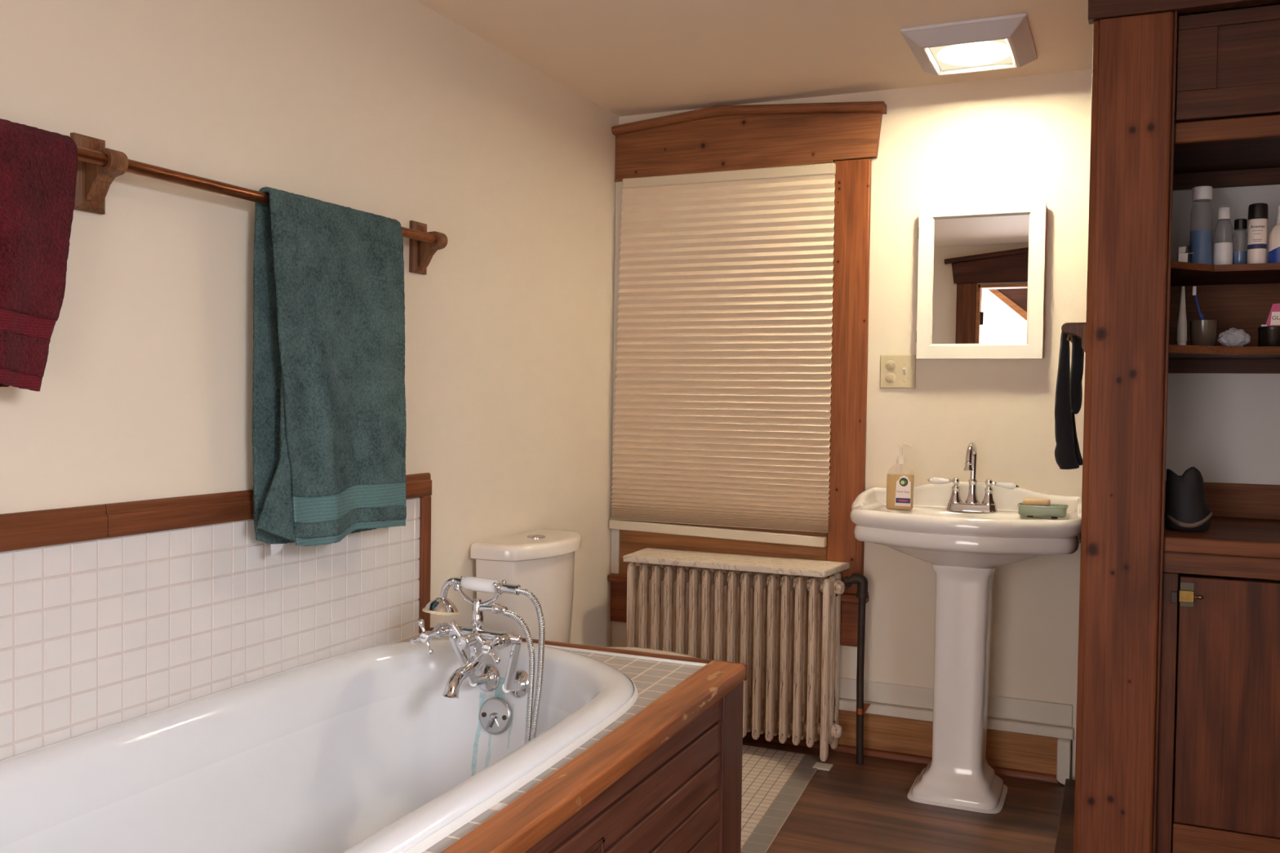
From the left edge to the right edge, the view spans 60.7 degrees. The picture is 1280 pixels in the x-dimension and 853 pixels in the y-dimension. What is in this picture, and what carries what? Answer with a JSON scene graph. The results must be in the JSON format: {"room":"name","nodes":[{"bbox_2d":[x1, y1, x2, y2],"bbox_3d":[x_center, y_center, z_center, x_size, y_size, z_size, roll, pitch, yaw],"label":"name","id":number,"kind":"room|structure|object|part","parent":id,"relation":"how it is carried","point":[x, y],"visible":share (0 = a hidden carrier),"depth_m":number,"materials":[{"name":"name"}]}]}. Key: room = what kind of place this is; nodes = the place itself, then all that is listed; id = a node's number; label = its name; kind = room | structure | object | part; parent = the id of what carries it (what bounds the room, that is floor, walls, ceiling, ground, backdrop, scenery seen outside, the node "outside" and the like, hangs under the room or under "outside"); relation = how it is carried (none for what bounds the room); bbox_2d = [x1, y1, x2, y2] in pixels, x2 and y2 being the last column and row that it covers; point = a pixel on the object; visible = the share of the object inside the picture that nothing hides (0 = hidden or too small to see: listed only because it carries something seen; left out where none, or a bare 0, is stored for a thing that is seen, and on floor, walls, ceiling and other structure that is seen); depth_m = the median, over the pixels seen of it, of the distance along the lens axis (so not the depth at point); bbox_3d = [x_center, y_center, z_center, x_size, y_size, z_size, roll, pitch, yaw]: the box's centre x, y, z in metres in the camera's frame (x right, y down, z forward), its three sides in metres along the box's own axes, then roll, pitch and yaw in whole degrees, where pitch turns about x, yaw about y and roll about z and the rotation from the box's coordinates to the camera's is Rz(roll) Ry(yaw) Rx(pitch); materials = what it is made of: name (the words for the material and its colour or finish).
{"room":"bathroom","nodes":[
{"label":"bathroom","id":0,"kind":"room"},
{"bbox_2d":[0,0,618,759],"bbox_3d":[-0.980,0.003,2.461,0.107,2.380,4.350,1,2,24],"label":"wall","id":1,"kind":"structure","parent":0,"point":[396,109],"depth_m":2.53,"materials":[{"name":"paint"}]},
{"bbox_2d":[0,504,107,551],"bbox_3d":[-1.248,0.195,1.727,0.018,0.066,0.944,1,2,24],"label":"trim","id":2,"kind":"structure","parent":1,"relation":"attached to","point":[39,528],"depth_m":2.04,"materials":[{"name":"brown wood"}]},
{"bbox_2d":[70,132,448,274],"bbox_3d":[-0.893,-0.492,2.402,0.091,0.144,1.559,1,2,24],"label":"towel rail","id":3,"kind":"object","parent":1,"relation":"attached to","point":[98,166],"visible":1,"depth_m":2.14,"materials":[{"name":"brown wood"}]},
{"bbox_2d":[0,118,77,391],"bbox_3d":[-1.119,-0.294,1.829,0.085,0.468,0.374,1,2,24],"label":"hand towel","id":4,"kind":"object","parent":3,"relation":"hanging from","point":[38,167],"visible":1,"depth_m":1.90,"materials":[{"name":"red fabric"}]},
{"bbox_3d":[-1.020,-0.481,2.092,0.074,0.096,0.038,1,2,24],"label":"arm","id":5,"kind":"part","parent":3,"relation":"part of","materials":[{"name":"brown wood"}]},
{"bbox_2d":[252,186,406,555],"bbox_3d":[-0.749,-0.127,2.669,0.093,0.836,0.533,1,2,23],"label":"bath towel","id":6,"kind":"object","parent":3,"relation":"hanging from","point":[329,423],"visible":0.99,"depth_m":2.60,"materials":[{"name":"teal fabric"}]},
{"bbox_3d":[-0.583,-0.500,3.083,0.074,0.096,0.038,1,2,24],"label":"arm","id":7,"kind":"part","parent":3,"relation":"part of","materials":[{"name":"brown wood"}]},
{"bbox_2d":[104,472,431,537],"bbox_3d":[-0.833,0.177,2.666,0.018,0.066,1.104,1,2,24],"label":"trim","id":8,"kind":"structure","parent":1,"relation":"attached to","point":[140,517],"depth_m":2.34,"materials":[{"name":"brown wood"}]},
{"bbox_2d":[417,495,431,633],"bbox_3d":[-0.623,0.398,3.157,0.017,0.394,0.043,1,2,24],"label":"trim","id":9,"kind":"structure","parent":1,"relation":"attached to","point":[424,517],"depth_m":3.15,"materials":[{"name":"brown wood"}]},
{"bbox_2d":[740,745,822,852],"bbox_3d":[0.033,1.178,3.538,0.928,0.004,1.196,1,2,20],"label":"floor tiles","id":10,"kind":"structure","parent":0,"point":[774,781],"depth_m":3.56,"materials":[{"name":"tile"}]},
{"bbox_2d":[471,528,695,657],"bbox_3d":[-0.120,0.766,3.452,0.680,0.818,0.474,1,2,24],"label":"toilet","id":11,"kind":"object","parent":10,"relation":"on","point":[541,562],"visible":0.36,"depth_m":3.41,"materials":[{"name":"beige ceramic"}]},
{"bbox_3d":[-0.336,0.591,3.544,0.183,0.368,0.444,1,2,24],"label":"tank","id":12,"kind":"part","parent":11,"relation":"part of","materials":[{"name":"beige ceramic"}]},
{"bbox_3d":[-0.327,0.383,3.536,0.215,0.048,0.474,1,2,24],"label":"tank lid","id":13,"kind":"part","parent":11,"relation":"part of","materials":[{"name":"beige ceramic"}]},
{"bbox_3d":[-0.017,0.744,3.406,0.455,0.027,0.370,1,2,24],"label":"seat lid","id":14,"kind":"part","parent":11,"relation":"part of","materials":[{"name":"beige"}]},
{"bbox_2d":[626,562,844,761],"bbox_3d":[0.341,0.836,4.007,0.810,0.637,0.192,1,2,24],"label":"radiator","id":15,"kind":"object","parent":10,"relation":"on","point":[785,628],"visible":0.61,"depth_m":3.91,"materials":[{"name":"metal"}]},
{"bbox_2d":[622,547,849,577],"bbox_3d":[0.341,0.494,3.985,0.799,0.022,0.252,1,2,24],"label":"shelf","id":16,"kind":"object","parent":15,"relation":"on","point":[752,563],"visible":1,"depth_m":3.93,"materials":[{"name":"white stone"}]},
{"bbox_2d":[813,762,833,771],"bbox_3d":[0.634,1.179,3.788,0.058,0.006,0.056,1,2,24],"label":"pad","id":17,"kind":"object","parent":10,"relation":"on","point":[820,766],"visible":1,"depth_m":3.78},
{"bbox_2d":[416,0,1279,116],"bbox_3d":[0.435,-1.201,1.813,3.163,0.100,4.350,1,2,24],"label":"ceiling","id":18,"kind":"structure","parent":0,"point":[626,57],"depth_m":3.39,"materials":[{"name":"beige paint"}]},
{"bbox_2d":[899,13,1037,75],"bbox_3d":[1.020,-1.158,3.367,0.356,0.048,0.430,1,2,24],"label":"ceiling light","id":19,"kind":"object","parent":18,"relation":"attached to","point":[1002,42],"visible":1,"depth_m":3.27,"materials":[{"name":"white"}]},
{"bbox_2d":[1087,0,1279,24],"bbox_3d":[1.597,-1.064,2.455,1.090,0.172,0.042,1,2,24],"label":"trim","id":20,"kind":"structure","parent":18,"relation":"attached to","point":[1097,9],"depth_m":2.60,"materials":[{"name":"brown wood"}]},
{"bbox_2d":[612,69,1092,779],"bbox_3d":[1.322,0.002,3.768,3.063,2.380,0.100,1,2,24],"label":"wall","id":21,"kind":"structure","parent":0,"point":[1028,136],"depth_m":3.77,"materials":[{"name":"paint"}]},
{"bbox_2d":[607,101,886,646],"bbox_3d":[0.370,-0.205,4.090,1.050,1.981,0.071,1,2,24],"label":"window","id":22,"kind":"structure","parent":21,"relation":"in","point":[721,138],"depth_m":3.96,"materials":[{"name":"brown wood"}]},
{"bbox_3d":[-0.085,-0.191,4.315,0.036,1.549,0.027,1,2,24],"label":"casing","id":23,"kind":"part","parent":22,"relation":"part of","materials":[{"name":"brown wood"}]},
{"bbox_2d":[608,162,835,547],"bbox_3d":[0.292,-0.264,4.112,0.870,1.383,0.034,1,2,24],"label":"blind","id":24,"kind":"object","parent":22,"relation":"attached to","point":[722,415],"visible":1,"depth_m":4.10,"materials":[{"name":"beige fabric"}]},
{"bbox_3d":[0.279,0.401,4.130,0.862,0.052,0.034,1,2,24],"label":"rail","id":25,"kind":"part","parent":24,"relation":"part of","materials":[{"name":"beige plastic"}]},
{"bbox_3d":[0.305,0.418,4.158,0.832,0.100,0.020,1,2,24],"label":"rail","id":26,"kind":"part","parent":22,"relation":"part of","materials":[{"name":"brown wood"}]},
{"bbox_3d":[0.753,-0.176,3.945,0.132,1.561,0.027,1,2,24],"label":"casing","id":27,"kind":"part","parent":22,"relation":"part of","materials":[{"name":"brown wood"}]},
{"bbox_2d":[880,355,915,388],"bbox_3d":[0.914,-0.195,3.879,0.126,0.119,0.019,1,2,24],"label":"switch plate","id":28,"kind":"object","parent":21,"relation":"attached to","point":[896,371],"visible":0.99,"depth_m":3.88,"materials":[{"name":"beige plastic"}]},
{"bbox_2d":[743,710,1071,783],"bbox_3d":[0.662,1.102,4.006,1.712,0.150,0.035,1,2,24],"label":"baseboard","id":29,"kind":"structure","parent":21,"relation":"attached to","point":[1019,755],"depth_m":3.86,"materials":[{"name":"brown wood"}]},
{"bbox_3d":[0.639,1.166,4.008,1.672,0.022,0.018,1,2,24],"label":"shoe molding","id":30,"kind":"part","parent":29,"relation":"part of","materials":[{"name":"brown wood"}]},
{"bbox_2d":[839,677,1072,726],"bbox_3d":[0.669,0.952,4.013,1.712,0.074,0.010,1,2,24],"label":"trim","id":31,"kind":"structure","parent":21,"relation":"attached to","point":[1021,709],"depth_m":3.77,"materials":[{"name":"white paint"}]},
{"bbox_2d":[839,698,1074,740],"bbox_3d":[0.666,1.009,4.004,1.717,0.036,0.031,1,2,24],"label":"trim","id":32,"kind":"structure","parent":21,"relation":"attached to","point":[908,713],"depth_m":3.75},
{"bbox_2d":[915,197,1046,359],"bbox_3d":[1.165,-0.499,3.744,0.419,0.536,0.050,1,2,24],"label":"medicine cabinet","id":33,"kind":"object","parent":21,"relation":"attached to","point":[981,268],"visible":1,"depth_m":3.73,"materials":[{"name":"white wood"}]},
{"bbox_2d":[932,214,1029,343],"bbox_3d":[1.161,-0.499,3.733,0.324,0.444,0.005,1,2,24],"label":"mirror","id":34,"kind":"object","parent":33,"relation":"attached to","point":[980,263],"depth_m":3.73,"materials":[{"name":"clear glass"}]},
{"bbox_2d":[1056,737,1071,785],"bbox_3d":[1.417,1.121,3.655,0.042,0.149,0.031,1,2,24],"label":"trim","id":35,"kind":"structure","parent":21,"relation":"attached to","point":[1064,746],"depth_m":3.64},
{"bbox_2d":[742,737,1172,852],"bbox_3d":[0.037,1.294,1.053,3.163,0.100,6.150,1,2,24],"label":"floor","id":36,"kind":"structure","parent":0,"point":[851,806],"depth_m":3.35,"materials":[{"name":"brown wood"}]},
{"bbox_2d":[389,627,747,852],"bbox_3d":[-0.573,0.910,2.049,1.015,0.596,2.052,1,2,24],"label":"tub surround","id":37,"kind":"object","parent":36,"relation":"on","point":[664,776],"visible":0.64,"depth_m":2.31,"materials":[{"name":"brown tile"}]},
{"bbox_2d":[0,639,637,852],"bbox_3d":[-0.628,0.816,2.066,0.890,0.436,1.920,1,2,24],"label":"bathtub","id":38,"kind":"object","parent":37,"relation":"in","point":[363,750],"visible":0.84,"depth_m":2.41,"materials":[{"name":"ceramic"}]},
{"bbox_2d":[410,576,528,698],"bbox_3d":[-0.413,0.547,2.748,0.262,0.327,0.274,1,2,24],"label":"mixer tap","id":39,"kind":"object","parent":38,"relation":"on","point":[487,678],"visible":0.96,"depth_m":2.73,"materials":[{"name":"silver metal"}]},
{"bbox_3d":[-0.512,0.519,2.738,0.086,0.086,0.104,1,2,24],"label":"cross handle","id":40,"kind":"part","parent":39,"relation":"part of","materials":[{"name":"silver metal"}]},
{"bbox_3d":[-0.435,0.612,2.697,0.043,0.099,0.155,1,2,24],"label":"spout","id":41,"kind":"part","parent":39,"relation":"part of","materials":[{"name":"silver metal"}]},
{"bbox_3d":[-0.453,0.597,2.800,0.074,0.133,0.022,0,2,-29],"label":"leg","id":42,"kind":"part","parent":39,"relation":"part of","materials":[{"name":"silver metal"}]},
{"bbox_2d":[422,576,545,744],"bbox_3d":[-0.394,0.606,2.740,0.346,0.453,0.095,1,2,24],"label":"shower","id":43,"kind":"object","parent":39,"relation":"on","point":[442,605],"visible":0.84,"depth_m":2.69,"materials":[{"name":"silver metal"}]},
{"bbox_3d":[-0.480,0.415,2.779,0.072,0.065,0.022,1,2,24],"label":"arm","id":44,"kind":"part","parent":43,"relation":"part of","materials":[{"name":"silver metal"}]},
{"bbox_3d":[-0.349,0.533,2.666,0.070,0.070,0.104,1,2,24],"label":"cross handle","id":45,"kind":"part","parent":39,"relation":"part of","materials":[{"name":"silver metal"}]},
{"bbox_2d":[479,603,507,613],"bbox_3d":[-0.372,0.455,2.732,0.087,0.029,0.026,1,2,24],"label":"outlet","id":46,"kind":"object","parent":39,"relation":"attached to","point":[496,608],"depth_m":2.72,"materials":[{"name":"silver metal"}]},
{"bbox_3d":[-0.320,0.601,2.741,0.023,0.140,0.086,0,2,-25],"label":"leg","id":47,"kind":"part","parent":39,"relation":"part of","materials":[{"name":"silver metal"}]},
{"bbox_3d":[-0.382,0.766,2.841,0.041,0.041,0.018,1,1,-3],"label":"trip lever","id":48,"kind":"part","parent":38,"relation":"part of","materials":[{"name":"silver metal"}]},
{"bbox_3d":[-0.377,0.755,2.851,0.095,0.095,0.024,1,2,24],"label":"overflow plate","id":49,"kind":"part","parent":38,"relation":"part of","materials":[{"name":"silver metal"}]},
{"bbox_3d":[-0.117,0.872,1.948,0.005,0.194,0.238,1,2,24],"label":"hatch frame","id":50,"kind":"part","parent":37,"relation":"part of","materials":[{"name":"brown wood"}]},
{"bbox_3d":[-0.119,0.872,1.949,0.003,0.170,0.214,1,2,24],"label":"hatch panel","id":51,"kind":"part","parent":37,"relation":"part of","materials":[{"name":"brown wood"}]},
{"bbox_2d":[844,573,871,764],"bbox_3d":[0.760,0.848,3.834,0.102,0.667,0.042,1,2,18],"label":"pipe","id":52,"kind":"object","parent":36,"relation":"on","point":[862,593],"visible":1,"depth_m":3.82,"materials":[{"name":"metal"}]},
{"bbox_2d":[849,481,1081,813],"bbox_3d":[1.055,0.694,3.577,0.741,0.998,0.485,1,2,24],"label":"basin","id":53,"kind":"object","parent":36,"relation":"on","point":[964,549],"visible":0.88,"depth_m":3.46,"materials":[{"name":"white ceramic"}]},
{"bbox_2d":[886,442,914,509],"bbox_3d":[0.876,0.167,3.681,0.090,0.225,0.053,1,2,24],"label":"soap pump bottle","id":54,"kind":"object","parent":53,"relation":"on","point":[900,487],"visible":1,"depth_m":3.66,"materials":[{"name":"beige plastic"}]},
{"bbox_2d":[926,442,1019,512],"bbox_3d":[1.100,0.168,3.631,0.299,0.232,0.136,1,2,24],"label":"tap","id":55,"kind":"object","parent":53,"relation":"on","point":[955,503],"visible":1,"depth_m":3.65,"materials":[{"name":"silver metal"}]},
{"bbox_3d":[1.018,0.184,3.709,0.060,0.024,0.024,1,2,24],"label":"lever","id":56,"kind":"part","parent":55,"relation":"part of","materials":[{"name":"white ceramic"}]},
{"bbox_3d":[1.100,0.155,3.627,0.047,0.206,0.130,1,2,24],"label":"spout","id":57,"kind":"part","parent":55,"relation":"part of","materials":[{"name":"silver metal"}]},
{"bbox_3d":[1.113,0.269,3.668,0.168,0.028,0.060,1,2,24],"label":"plate","id":58,"kind":"part","parent":55,"relation":"part of","materials":[{"name":"silver metal"}]},
{"bbox_3d":[1.211,0.196,3.624,0.061,0.024,0.024,1,2,24],"label":"lever","id":59,"kind":"part","parent":55,"relation":"part of","materials":[{"name":"white ceramic"}]},
{"bbox_2d":[1017,502,1068,519],"bbox_3d":[1.285,0.270,3.489,0.151,0.040,0.091,1,2,24],"label":"soap dish","id":60,"kind":"object","parent":53,"relation":"on","point":[1055,511],"visible":0.99,"depth_m":3.45,"materials":[{"name":"green ceramic"}]},
{"bbox_2d":[1022,497,1050,506],"bbox_3d":[1.268,0.241,3.494,0.082,0.019,0.052,1,2,24],"label":"soap bar","id":61,"kind":"object","parent":60,"relation":"on","point":[1027,501],"visible":1,"depth_m":3.47,"materials":[{"name":"beige wax"}]},
{"bbox_2d":[1155,551,1279,852],"bbox_3d":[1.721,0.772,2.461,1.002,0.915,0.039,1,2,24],"label":"base cabinet","id":62,"kind":"object","parent":36,"relation":"on","point":[1227,784],"visible":0.97,"depth_m":2.60,"materials":[{"name":"brown wood"}]},
{"bbox_2d":[1163,480,1279,559],"bbox_3d":[1.841,0.241,2.711,1.010,0.134,0.620,1,2,24],"label":"countertop","id":63,"kind":"structure","parent":62,"relation":"on","point":[1245,520],"depth_m":2.88,"materials":[{"name":"brown wood"}]},
{"bbox_2d":[1164,466,1212,532],"bbox_3d":[1.394,0.183,2.776,0.106,0.159,0.110,1,2,24],"label":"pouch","id":64,"kind":"object","parent":63,"relation":"on","point":[1187,509],"visible":1,"depth_m":2.74,"materials":[{"name":"black fabric"}]},
{"bbox_3d":[1.731,0.340,2.458,1.002,0.051,0.022,1,2,24],"label":"rail","id":65,"kind":"part","parent":62,"relation":"part of","materials":[{"name":"brown wood"}]},
{"bbox_3d":[1.516,1.087,2.563,0.485,0.238,0.022,1,2,24],"label":"drawer","id":66,"kind":"part","parent":62,"relation":"part of","materials":[{"name":"brown wood"}]},
{"bbox_2d":[1165,21,1279,839],"bbox_3d":[1.992,0.031,3.008,1.021,2.379,0.050,1,2,24],"label":"cabinet interior","id":67,"kind":"structure","parent":0,"point":[1224,426],"depth_m":3.12,"materials":[{"name":"grey paint"}]},
{"bbox_2d":[1151,10,1177,852],"bbox_3d":[1.394,0.025,2.928,0.008,2.379,0.678,1,2,24],"label":"trim","id":68,"kind":"structure","parent":67,"relation":"attached to","point":[1175,12],"depth_m":2.62,"materials":[{"name":"brown wood"}]},
{"bbox_2d":[1168,359,1279,373],"bbox_3d":[1.969,-0.163,2.969,1.002,0.039,0.028,1,2,24],"label":"trim","id":69,"kind":"structure","parent":67,"relation":"attached to","point":[1175,366],"depth_m":3.09,"materials":[{"name":"brown wood"}]},
{"bbox_2d":[1168,344,1279,359],"bbox_3d":[1.872,-0.186,2.748,1.002,0.020,0.510,1,2,24],"label":"shelf","id":70,"kind":"object","parent":67,"relation":"attached to","point":[1175,352],"visible":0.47,"depth_m":2.75,"materials":[{"name":"brown wood"}]},
{"bbox_2d":[1176,286,1186,345],"bbox_3d":[1.417,-0.286,2.856,0.025,0.160,0.025,1,2,24],"label":"toothpaste tube","id":71,"kind":"object","parent":70,"relation":"on","point":[1181,336],"visible":0.84,"depth_m":2.85,"materials":[{"name":"grey plastic"}]},
{"bbox_2d":[1189,320,1217,346],"bbox_3d":[1.467,-0.240,2.846,0.066,0.070,0.066,1,2,24],"label":"tumbler","id":72,"kind":"object","parent":70,"relation":"on","point":[1202,332],"visible":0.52,"depth_m":2.82,"materials":[{"name":"brown"}]},
{"bbox_2d":[1191,285,1204,319],"bbox_3d":[1.457,-0.289,2.847,0.039,0.152,0.014,1,1,11],"label":"toothbrush","id":73,"kind":"object","parent":72,"relation":"in","point":[1194,287],"visible":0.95,"depth_m":2.85,"materials":[{"name":"blue plastic"}]},
{"bbox_3d":[1.460,-0.287,2.848,0.036,0.148,0.012,1,2,24],"label":"brush handle","id":74,"kind":"part","parent":73,"relation":"part of","materials":[{"name":"blue plastic"}]},
{"bbox_2d":[1217,327,1250,346],"bbox_3d":[1.536,-0.231,2.826,0.076,0.050,0.061,1,2,24],"label":"plastic bag","id":75,"kind":"object","parent":70,"relation":"on","point":[1233,336],"visible":0.94,"depth_m":2.81,"materials":[{"name":"grey plastic"}]},
{"bbox_2d":[1257,326,1279,346],"bbox_3d":[1.611,-0.228,2.783,0.067,0.052,0.067,1,2,24],"label":"tin","id":76,"kind":"object","parent":70,"relation":"on","point":[1268,335],"visible":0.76,"depth_m":2.76,"materials":[{"name":"grey metal"}]},
{"bbox_2d":[1265,303,1279,326],"bbox_3d":[1.628,-0.285,2.772,0.073,0.061,0.014,1,2,24],"label":"packet","id":77,"kind":"object","parent":76,"relation":"on","point":[1273,318],"visible":1,"depth_m":2.77,"materials":[{"name":"pink"}]},
{"bbox_2d":[1168,283,1279,346],"bbox_3d":[1.972,-0.297,2.968,1.002,0.194,0.024,1,2,24],"label":"panel","id":78,"kind":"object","parent":67,"relation":"attached to","point":[1246,307],"depth_m":3.09,"materials":[{"name":"brown wood"}]},
{"bbox_2d":[1170,261,1279,285],"bbox_3d":[1.875,-0.396,2.743,1.002,0.017,0.510,1,2,24],"label":"shelf","id":79,"kind":"object","parent":67,"relation":"attached to","point":[1182,273],"visible":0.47,"depth_m":2.85,"materials":[{"name":"brown wood"}]},
{"bbox_2d":[1177,246,1187,262],"bbox_3d":[1.395,-0.439,2.809,0.022,0.052,0.040,1,2,24],"label":"carton","id":80,"kind":"object","parent":79,"relation":"on","point":[1182,255],"visible":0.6,"depth_m":2.79,"materials":[{"name":"white cardboard"}]},
{"bbox_2d":[1186,245,1193,262],"bbox_3d":[1.412,-0.440,2.811,0.021,0.051,0.007,1,2,24],"label":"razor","id":81,"kind":"object","parent":79,"relation":"on","point":[1188,252],"visible":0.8,"depth_m":2.81,"materials":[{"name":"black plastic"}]},
{"bbox_3d":[1.413,-0.440,2.812,0.005,0.051,0.007,-1,2,-44],"label":"handle","id":82,"kind":"part","parent":81,"relation":"part of","materials":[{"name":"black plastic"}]},
{"bbox_2d":[1189,186,1213,264],"bbox_3d":[1.469,-0.520,2.861,0.062,0.212,0.062,1,2,24],"label":"mouthwash bottle","id":83,"kind":"object","parent":79,"relation":"on","point":[1200,240],"visible":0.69,"depth_m":2.84,"materials":[{"name":"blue plastic"}]},
{"bbox_2d":[1213,207,1233,264],"bbox_3d":[1.519,-0.490,2.845,0.045,0.156,0.045,1,2,24],"label":"lotion bottle","id":84,"kind":"object","parent":79,"relation":"on","point":[1223,251],"visible":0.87,"depth_m":2.83,"materials":[{"name":"grey plastic"}]},
{"bbox_2d":[1232,218,1247,264],"bbox_3d":[1.559,-0.475,2.839,0.035,0.126,0.035,1,2,24],"label":"bottle","id":85,"kind":"object","parent":79,"relation":"on","point":[1238,257],"visible":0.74,"depth_m":2.83,"materials":[{"name":"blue plastic"}]},
{"bbox_2d":[1247,202,1267,263],"bbox_3d":[1.577,-0.489,2.792,0.045,0.158,0.045,1,2,24],"label":"spray can","id":86,"kind":"object","parent":79,"relation":"on","point":[1257,212],"visible":0.94,"depth_m":2.77,"materials":[{"name":"white plastic"}]},
{"bbox_2d":[1267,204,1279,262],"bbox_3d":[1.625,-0.485,2.772,0.053,0.152,0.053,1,2,24],"label":"spray bottle","id":87,"kind":"object","parent":79,"relation":"on","point":[1273,255],"visible":0.79,"depth_m":2.76,"materials":[{"name":"white plastic"}]},
{"bbox_2d":[1173,4,1279,190],"bbox_3d":[1.863,-0.821,2.692,1.002,0.310,0.598,1,2,24],"label":"upper cabinet","id":88,"kind":"object","parent":67,"relation":"attached to","point":[1228,61],"visible":0.91,"depth_m":2.59,"materials":[{"name":"brown wood"}]},
{"bbox_3d":[1.745,-0.693,2.431,1.002,0.050,0.022,1,2,24],"label":"rail","id":89,"kind":"part","parent":88,"relation":"part of","materials":[{"name":"brown wood"}]},
{"bbox_3d":[1.520,-0.854,2.528,0.500,0.247,0.022,1,2,24],"label":"cupboard door","id":90,"kind":"part","parent":88,"relation":"part of","materials":[{"name":"brown wood"}]},
{"bbox_3d":[1.521,-0.871,2.529,0.338,0.155,0.012,1,2,24],"label":"door panel","id":91,"kind":"part","parent":88,"relation":"part of","materials":[{"name":"brown wood"}]},
{"bbox_3d":[1.319,0.018,3.168,0.024,2.379,0.998,1,2,24],"label":"wall partition","id":92,"kind":"structure","parent":0,"visible":0},
{"bbox_2d":[1054,778,1075,852],"bbox_3d":[1.255,1.192,3.198,0.060,0.028,0.922,1,2,24],"label":"trim","id":93,"kind":"structure","parent":92,"relation":"attached to","point":[1064,839],"depth_m":3.25,"materials":[{"name":"brown wood"}]},
{"bbox_2d":[1061,322,1086,352],"bbox_3d":[1.295,-0.240,3.223,0.074,0.094,0.570,1,2,24],"label":"towel bar","id":94,"kind":"object","parent":92,"relation":"attached to","point":[1078,329],"visible":0.48,"depth_m":2.97,"materials":[{"name":"brown wood"}]},
{"bbox_2d":[1054,330,1084,469],"bbox_3d":[1.211,-0.083,3.073,0.084,0.406,0.067,-1,2,-44],"label":"cloth","id":95,"kind":"object","parent":94,"relation":"hanging from","point":[1068,388],"visible":0.82,"depth_m":3.06,"materials":[{"name":"black fabric"}]},
{"bbox_3d":[1.189,-0.249,2.985,0.072,0.068,0.030,1,2,24],"label":"arm","id":96,"kind":"part","parent":94,"relation":"part of","materials":[{"name":"brown wood"}]},
{"bbox_3d":[1.214,-0.233,2.974,0.021,0.089,0.050,1,2,24],"label":"plate","id":97,"kind":"part","parent":94,"relation":"part of","materials":[{"name":"brown wood"}]},
{"bbox_2d":[1073,11,1173,852],"bbox_3d":[1.175,0.116,2.667,0.176,2.205,0.036,1,2,24],"label":"wooden post","id":98,"kind":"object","parent":92,"relation":"attached to","point":[1132,59],"depth_m":2.65,"materials":[{"name":"brown wood"}]}
]}

